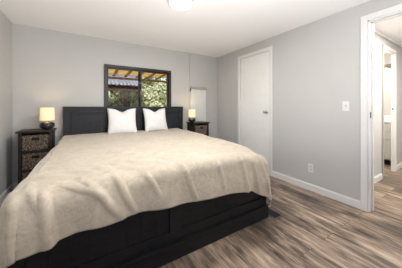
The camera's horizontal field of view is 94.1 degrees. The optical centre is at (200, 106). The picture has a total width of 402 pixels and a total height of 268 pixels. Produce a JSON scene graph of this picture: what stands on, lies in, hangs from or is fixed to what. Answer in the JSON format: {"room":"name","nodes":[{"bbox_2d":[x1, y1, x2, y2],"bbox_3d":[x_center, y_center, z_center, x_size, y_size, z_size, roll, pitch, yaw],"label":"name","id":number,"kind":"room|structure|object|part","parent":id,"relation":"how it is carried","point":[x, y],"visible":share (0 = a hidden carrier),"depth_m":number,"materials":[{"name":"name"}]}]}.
{"room":"bedroom","nodes":[
{"label":"bedroom","id":0,"kind":"room"},
{"bbox_2d":[0,10,11,194],"bbox_3d":[-1.514,0.000,0.686,0.120,2.290,4.350,0,0,-31],"label":"wall","id":1,"kind":"structure","parent":0,"point":[5,23],"depth_m":2.36,"materials":[{"name":"grey paint"}]},
{"bbox_2d":[0,183,12,203],"bbox_3d":[-1.457,1.100,0.721,0.014,0.090,4.350,0,0,-31],"label":"baseboard","id":2,"kind":"structure","parent":1,"relation":"attached to","point":[9,189],"depth_m":2.35,"materials":[{"name":"white paint"}]},
{"bbox_2d":[12,23,216,183],"bbox_3d":[-1.141,0.000,3.525,3.715,2.290,0.134,0,0,-31],"label":"wall","id":3,"kind":"structure","parent":0,"point":[57,70],"depth_m":2.94,"materials":[{"name":"grey paint"}]},
{"bbox_2d":[104,64,170,106],"bbox_3d":[-1.143,-0.262,3.504,1.208,0.914,0.108,0,0,-31],"label":"window","id":4,"kind":"structure","parent":3,"relation":"in","point":[124,86],"depth_m":3.45,"materials":[{"name":"clear glass"}]},
{"bbox_3d":[-1.367,-0.262,3.355,0.543,0.786,0.004,0,0,-31],"label":"pane","id":5,"kind":"part","parent":4,"relation":"part of","materials":[{"name":"clear glass"}]},
{"bbox_3d":[-1.367,-0.262,3.355,0.587,0.830,0.028,0,0,-31],"label":"sash","id":6,"kind":"part","parent":4,"relation":"part of","materials":[{"name":"clear glass"}]},
{"bbox_3d":[-0.926,-0.262,3.663,0.543,0.786,0.004,0,0,-31],"label":"pane","id":7,"kind":"part","parent":4,"relation":"part of","materials":[{"name":"clear glass"}]},
{"bbox_3d":[-0.926,-0.262,3.663,0.587,0.830,0.028,0,0,-31],"label":"sash","id":8,"kind":"part","parent":4,"relation":"part of","materials":[{"name":"clear glass"}]},
{"bbox_2d":[190,86,206,121],"bbox_3d":[-0.055,0.158,4.085,0.411,1.175,0.040,0,0,-31],"label":"wall panel","id":9,"kind":"object","parent":3,"relation":"attached to","point":[198,97],"visible":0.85,"depth_m":4.09,"materials":[{"name":"grey"}]},
{"bbox_3d":[-0.052,-0.403,4.087,0.403,0.055,0.040,0,0,-31],"label":"rail","id":10,"kind":"part","parent":9,"relation":"part of","materials":[{"name":"grey"}]},
{"bbox_2d":[0,0,401,57],"bbox_3d":[1.672,-1.205,1.823,6.745,0.120,5.970,0,0,-31],"label":"ceiling","id":11,"kind":"structure","parent":0,"point":[212,28],"depth_m":2.43,"materials":[{"name":"paint"}]},
{"bbox_2d":[168,0,192,9],"bbox_3d":[-0.218,-1.109,2.005,0.263,0.070,0.263,0,0,-31],"label":"ceiling light","id":12,"kind":"object","parent":11,"relation":"attached to","point":[176,4],"visible":1,"depth_m":1.98,"materials":[{"name":"white glass"}]},
{"bbox_2d":[0,164,401,267],"bbox_3d":[1.313,1.195,2.412,6.745,0.100,4.590,0,0,-31],"label":"floor","id":13,"kind":"structure","parent":0,"point":[315,230],"depth_m":1.65,"materials":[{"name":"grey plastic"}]},
{"bbox_2d":[15,128,56,183],"bbox_3d":[-2.234,0.731,2.562,0.379,0.828,0.332,0,0,-31],"label":"nightstand","id":14,"kind":"object","parent":13,"relation":"on","point":[34,145],"visible":0.63,"depth_m":2.43,"materials":[{"name":"brown wood"}]},
{"bbox_3d":[-2.296,0.742,2.371,0.030,0.806,0.030,0,0,-31],"label":"leg","id":15,"kind":"part","parent":14,"relation":"part of","materials":[{"name":"brown wood"}]},
{"bbox_3d":[-2.224,0.945,2.546,0.267,0.200,0.258,0,0,-31],"label":"drawer","id":16,"kind":"part","parent":14,"relation":"part of","materials":[{"name":"brown wicker"}]},
{"bbox_3d":[-2.229,0.592,2.554,0.274,0.022,0.264,0,0,-31],"label":"shelf rail","id":17,"kind":"part","parent":14,"relation":"part of","materials":[{"name":"brown wood"}]},
{"bbox_3d":[-2.224,0.475,2.546,0.267,0.200,0.258,0,0,-31],"label":"drawer","id":18,"kind":"part","parent":14,"relation":"part of","materials":[{"name":"brown wicker"}]},
{"bbox_3d":[-2.224,0.710,2.546,0.267,0.200,0.258,0,0,-31],"label":"drawer","id":19,"kind":"part","parent":14,"relation":"part of","materials":[{"name":"brown wicker"}]},
{"bbox_2d":[39,108,54,129],"bbox_3d":[-2.129,0.166,2.590,0.168,0.302,0.168,0,0,-31],"label":"table lamp","id":20,"kind":"object","parent":14,"relation":"on","point":[46,114],"visible":0.98,"depth_m":2.53,"materials":[{"name":"beige fabric"}]},
{"bbox_3d":[-2.129,0.102,2.590,0.164,0.174,0.164,0,0,-31],"label":"lamp shade","id":21,"kind":"part","parent":20,"relation":"part of","materials":[{"name":"beige fabric"}]},
{"bbox_3d":[-2.036,0.742,2.530,0.030,0.806,0.030,0,0,-31],"label":"leg","id":22,"kind":"part","parent":14,"relation":"part of","materials":[{"name":"brown wood"}]},
{"bbox_3d":[-2.103,0.708,2.647,0.012,0.735,0.238,0,0,-31],"label":"panel","id":23,"kind":"part","parent":14,"relation":"part of","materials":[{"name":"brown wood"}]},
{"bbox_2d":[7,107,269,267],"bbox_3d":[-0.700,0.574,2.387,2.058,1.143,2.256,0,0,-31],"label":"bed","id":24,"kind":"object","parent":13,"relation":"on","point":[147,239],"visible":0.33,"depth_m":1.40,"materials":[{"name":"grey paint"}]},
{"bbox_3d":[-1.230,0.574,3.331,1.978,1.143,0.092,0,0,-31],"label":"headboard","id":25,"kind":"part","parent":24,"relation":"part of","materials":[{"name":"grey paint"}]},
{"bbox_2d":[0,128,271,267],"bbox_3d":[-0.674,0.733,2.317,2.110,0.618,2.240,0,0,-31],"label":"blanket","id":26,"kind":"object","parent":24,"relation":"on","point":[91,181],"visible":0.98,"depth_m":1.33,"materials":[{"name":"beige fabric"}]},
{"bbox_2d":[107,108,136,133],"bbox_3d":[-1.291,0.240,3.074,0.458,0.425,0.204,0,0,-27],"label":"throw pillow","id":27,"kind":"object","parent":26,"relation":"on","point":[118,122],"visible":0.96,"depth_m":3.02,"materials":[{"name":"white fabric"}]},
{"bbox_2d":[142,108,167,131],"bbox_3d":[-0.816,0.237,3.369,0.436,0.414,0.186,0,0,-36],"label":"throw pillow","id":28,"kind":"object","parent":26,"relation":"on","point":[154,121],"visible":1,"depth_m":3.30,"materials":[{"name":"white fabric"}]},
{"bbox_3d":[-0.169,0.833,1.458,1.960,0.375,0.045,0,0,-31],"label":"footboard","id":29,"kind":"part","parent":24,"relation":"part of","materials":[{"name":"black paint"}]},
{"bbox_2d":[186,121,209,135],"bbox_3d":[-0.062,0.731,3.835,0.379,0.828,0.332,0,0,-31],"label":"nightstand","id":30,"kind":"object","parent":13,"relation":"on","point":[202,127],"visible":0.3,"depth_m":3.74,"materials":[{"name":"brown wood"}]},
{"bbox_3d":[-0.197,0.708,3.758,0.012,0.735,0.238,0,0,-31],"label":"panel","id":31,"kind":"part","parent":30,"relation":"part of","materials":[{"name":"brown wood"}]},
{"bbox_2d":[188,109,194,121],"bbox_3d":[-0.183,0.187,3.755,0.144,0.260,0.144,0,0,-31],"label":"table lamp","id":32,"kind":"object","parent":30,"relation":"on","point":[191,113],"visible":0.97,"depth_m":3.70,"materials":[{"name":"beige fabric"}]},
{"bbox_3d":[-0.183,0.132,3.755,0.141,0.150,0.141,0,0,-31],"label":"lamp shade","id":33,"kind":"part","parent":32,"relation":"part of","materials":[{"name":"beige fabric"}]},
{"bbox_3d":[-0.052,0.475,3.819,0.267,0.200,0.258,0,0,-31],"label":"drawer","id":34,"kind":"part","parent":30,"relation":"part of","materials":[{"name":"brown wicker"}]},
{"bbox_2d":[269,208,283,219],"bbox_3d":[0.727,1.141,2.049,0.132,0.006,0.310,0,0,-31],"label":"floor vent","id":35,"kind":"object","parent":13,"relation":"in","point":[273,214],"visible":0.46,"depth_m":1.97,"materials":[{"name":"black metal"}]},
{"bbox_2d":[269,209,280,217],"bbox_3d":[0.727,1.142,2.049,0.099,0.005,0.273,0,0,-31],"label":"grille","id":36,"kind":"object","parent":35,"relation":"attached to","point":[272,213],"depth_m":1.98,"materials":[{"name":"black metal"}]},
{"bbox_2d":[384,115,390,164],"bbox_3d":[3.681,0.667,4.015,0.526,0.955,0.722,0,0,-31],"label":"bathroom vanity","id":37,"kind":"object","parent":13,"relation":"on","point":[387,118],"visible":0.09,"depth_m":3.66,"materials":[{"name":"white paint"}]},
{"bbox_3d":[3.580,0.573,3.752,0.017,0.145,0.325,0,0,-31],"label":"drawer","id":38,"kind":"part","parent":37,"relation":"part of","materials":[{"name":"white paint"}]},
{"bbox_3d":[3.580,0.415,3.752,0.017,0.140,0.325,0,0,-31],"label":"drawer","id":39,"kind":"part","parent":37,"relation":"part of","materials":[{"name":"white paint"}]},
{"bbox_3d":[3.580,0.843,3.752,0.017,0.365,0.325,0,0,-31],"label":"cabinet door","id":40,"kind":"part","parent":37,"relation":"part of","materials":[{"name":"white paint"}]},
{"bbox_2d":[217,0,401,200],"bbox_3d":[1.558,0.000,2.562,0.110,2.290,4.350,0,0,-31],"label":"wall","id":41,"kind":"structure","parent":0,"point":[316,64],"depth_m":2.49,"materials":[{"name":"grey paint"}]},
{"bbox_2d":[240,51,268,165],"bbox_3d":[0.953,0.099,3.424,0.110,2.069,0.694,0,0,-31],"label":"door","id":42,"kind":"structure","parent":41,"relation":"in","point":[254,70],"depth_m":3.40,"materials":[{"name":"white paint"}]},
{"bbox_2d":[238,46,271,175],"bbox_3d":[0.958,0.073,3.423,0.018,2.143,0.811,0,0,-31],"label":"trim","id":43,"kind":"structure","parent":41,"relation":"attached to","point":[269,49],"depth_m":3.11,"materials":[{"name":"white paint"}]},
{"bbox_2d":[308,163,312,172],"bbox_3d":[1.495,0.840,2.551,0.009,0.114,0.070,0,0,-31],"label":"wall outlet","id":44,"kind":"object","parent":41,"relation":"attached to","point":[310,166],"visible":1,"depth_m":2.55,"materials":[{"name":"white plastic"}]},
{"bbox_2d":[272,171,359,208],"bbox_3d":[1.075,1.100,3.235,0.014,0.090,2.698,0,0,-31],"label":"baseboard","id":45,"kind":"structure","parent":41,"relation":"attached to","point":[355,203],"depth_m":2.44,"materials":[{"name":"white paint"}]},
{"bbox_2d":[342,101,348,110],"bbox_3d":[1.703,-0.005,2.203,0.018,0.114,0.070,0,0,-31],"label":"light switch","id":46,"kind":"object","parent":41,"relation":"attached to","point":[345,104],"visible":1,"depth_m":2.21,"materials":[{"name":"white plastic"}]},
{"bbox_2d":[360,4,401,211],"bbox_3d":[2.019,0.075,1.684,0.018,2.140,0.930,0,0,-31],"label":"trim","id":47,"kind":"structure","parent":41,"relation":"attached to","point":[364,19],"depth_m":2.04,"materials":[{"name":"white paint"}]},
{"bbox_2d":[384,53,390,114],"bbox_3d":[3.938,0.000,4.202,0.100,2.290,0.910,0,0,-31],"label":"wall","id":48,"kind":"structure","parent":0,"point":[387,57],"depth_m":4.01,"materials":[{"name":"grey paint"}]},
{"bbox_2d":[384,64,390,73],"bbox_3d":[3.871,-0.794,4.079,0.140,0.211,0.361,0,0,-31],"label":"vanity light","id":49,"kind":"object","parent":48,"relation":"attached to","point":[386,66],"visible":0.47,"depth_m":3.95,"materials":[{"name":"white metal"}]},
{"bbox_3d":[3.924,-0.751,3.965,0.112,0.124,0.112,0,0,-31],"label":"lamp shade","id":50,"kind":"part","parent":49,"relation":"part of","materials":[{"name":"white glass"}]},
{"bbox_2d":[384,115,390,119],"bbox_3d":[3.898,0.240,4.147,0.019,0.100,0.722,0,0,-31],"label":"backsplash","id":51,"kind":"structure","parent":48,"relation":"attached to","point":[386,117],"depth_m":3.99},
{"bbox_2d":[374,33,401,176],"bbox_3d":[3.062,0.000,3.111,3.030,2.290,0.040,0,0,-31],"label":"wall","id":52,"kind":"structure","parent":0,"point":[378,40],"depth_m":2.94,"materials":[{"name":"grey paint"}]},
{"bbox_2d":[382,44,383,178],"bbox_3d":[2.894,0.077,2.974,0.050,2.135,0.018,0,0,-31],"label":"trim","id":53,"kind":"structure","parent":52,"relation":"attached to","point":[382,44],"depth_m":2.96,"materials":[{"name":"grey wood"}]},
{"bbox_2d":[374,28,401,47],"bbox_3d":[3.033,-1.123,3.054,2.920,0.045,0.028,0,0,-31],"label":"trim","id":54,"kind":"structure","parent":52,"relation":"attached to","point":[377,32],"depth_m":3.03,"materials":[{"name":"white paint"}]},
{"bbox_2d":[374,163,401,183],"bbox_3d":[3.038,1.100,3.065,2.900,0.090,0.014,0,0,-31],"label":"baseboard","id":55,"kind":"structure","parent":52,"relation":"attached to","point":[379,177],"depth_m":2.90,"materials":[{"name":"white paint"}]},
{"bbox_2d":[384,45,396,170],"bbox_3d":[3.154,0.105,3.167,0.595,2.080,0.044,0,0,-31],"label":"trim","id":56,"kind":"structure","parent":52,"relation":"attached to","point":[385,50],"depth_m":3.31,"materials":[{"name":"white paint"}]}
]}

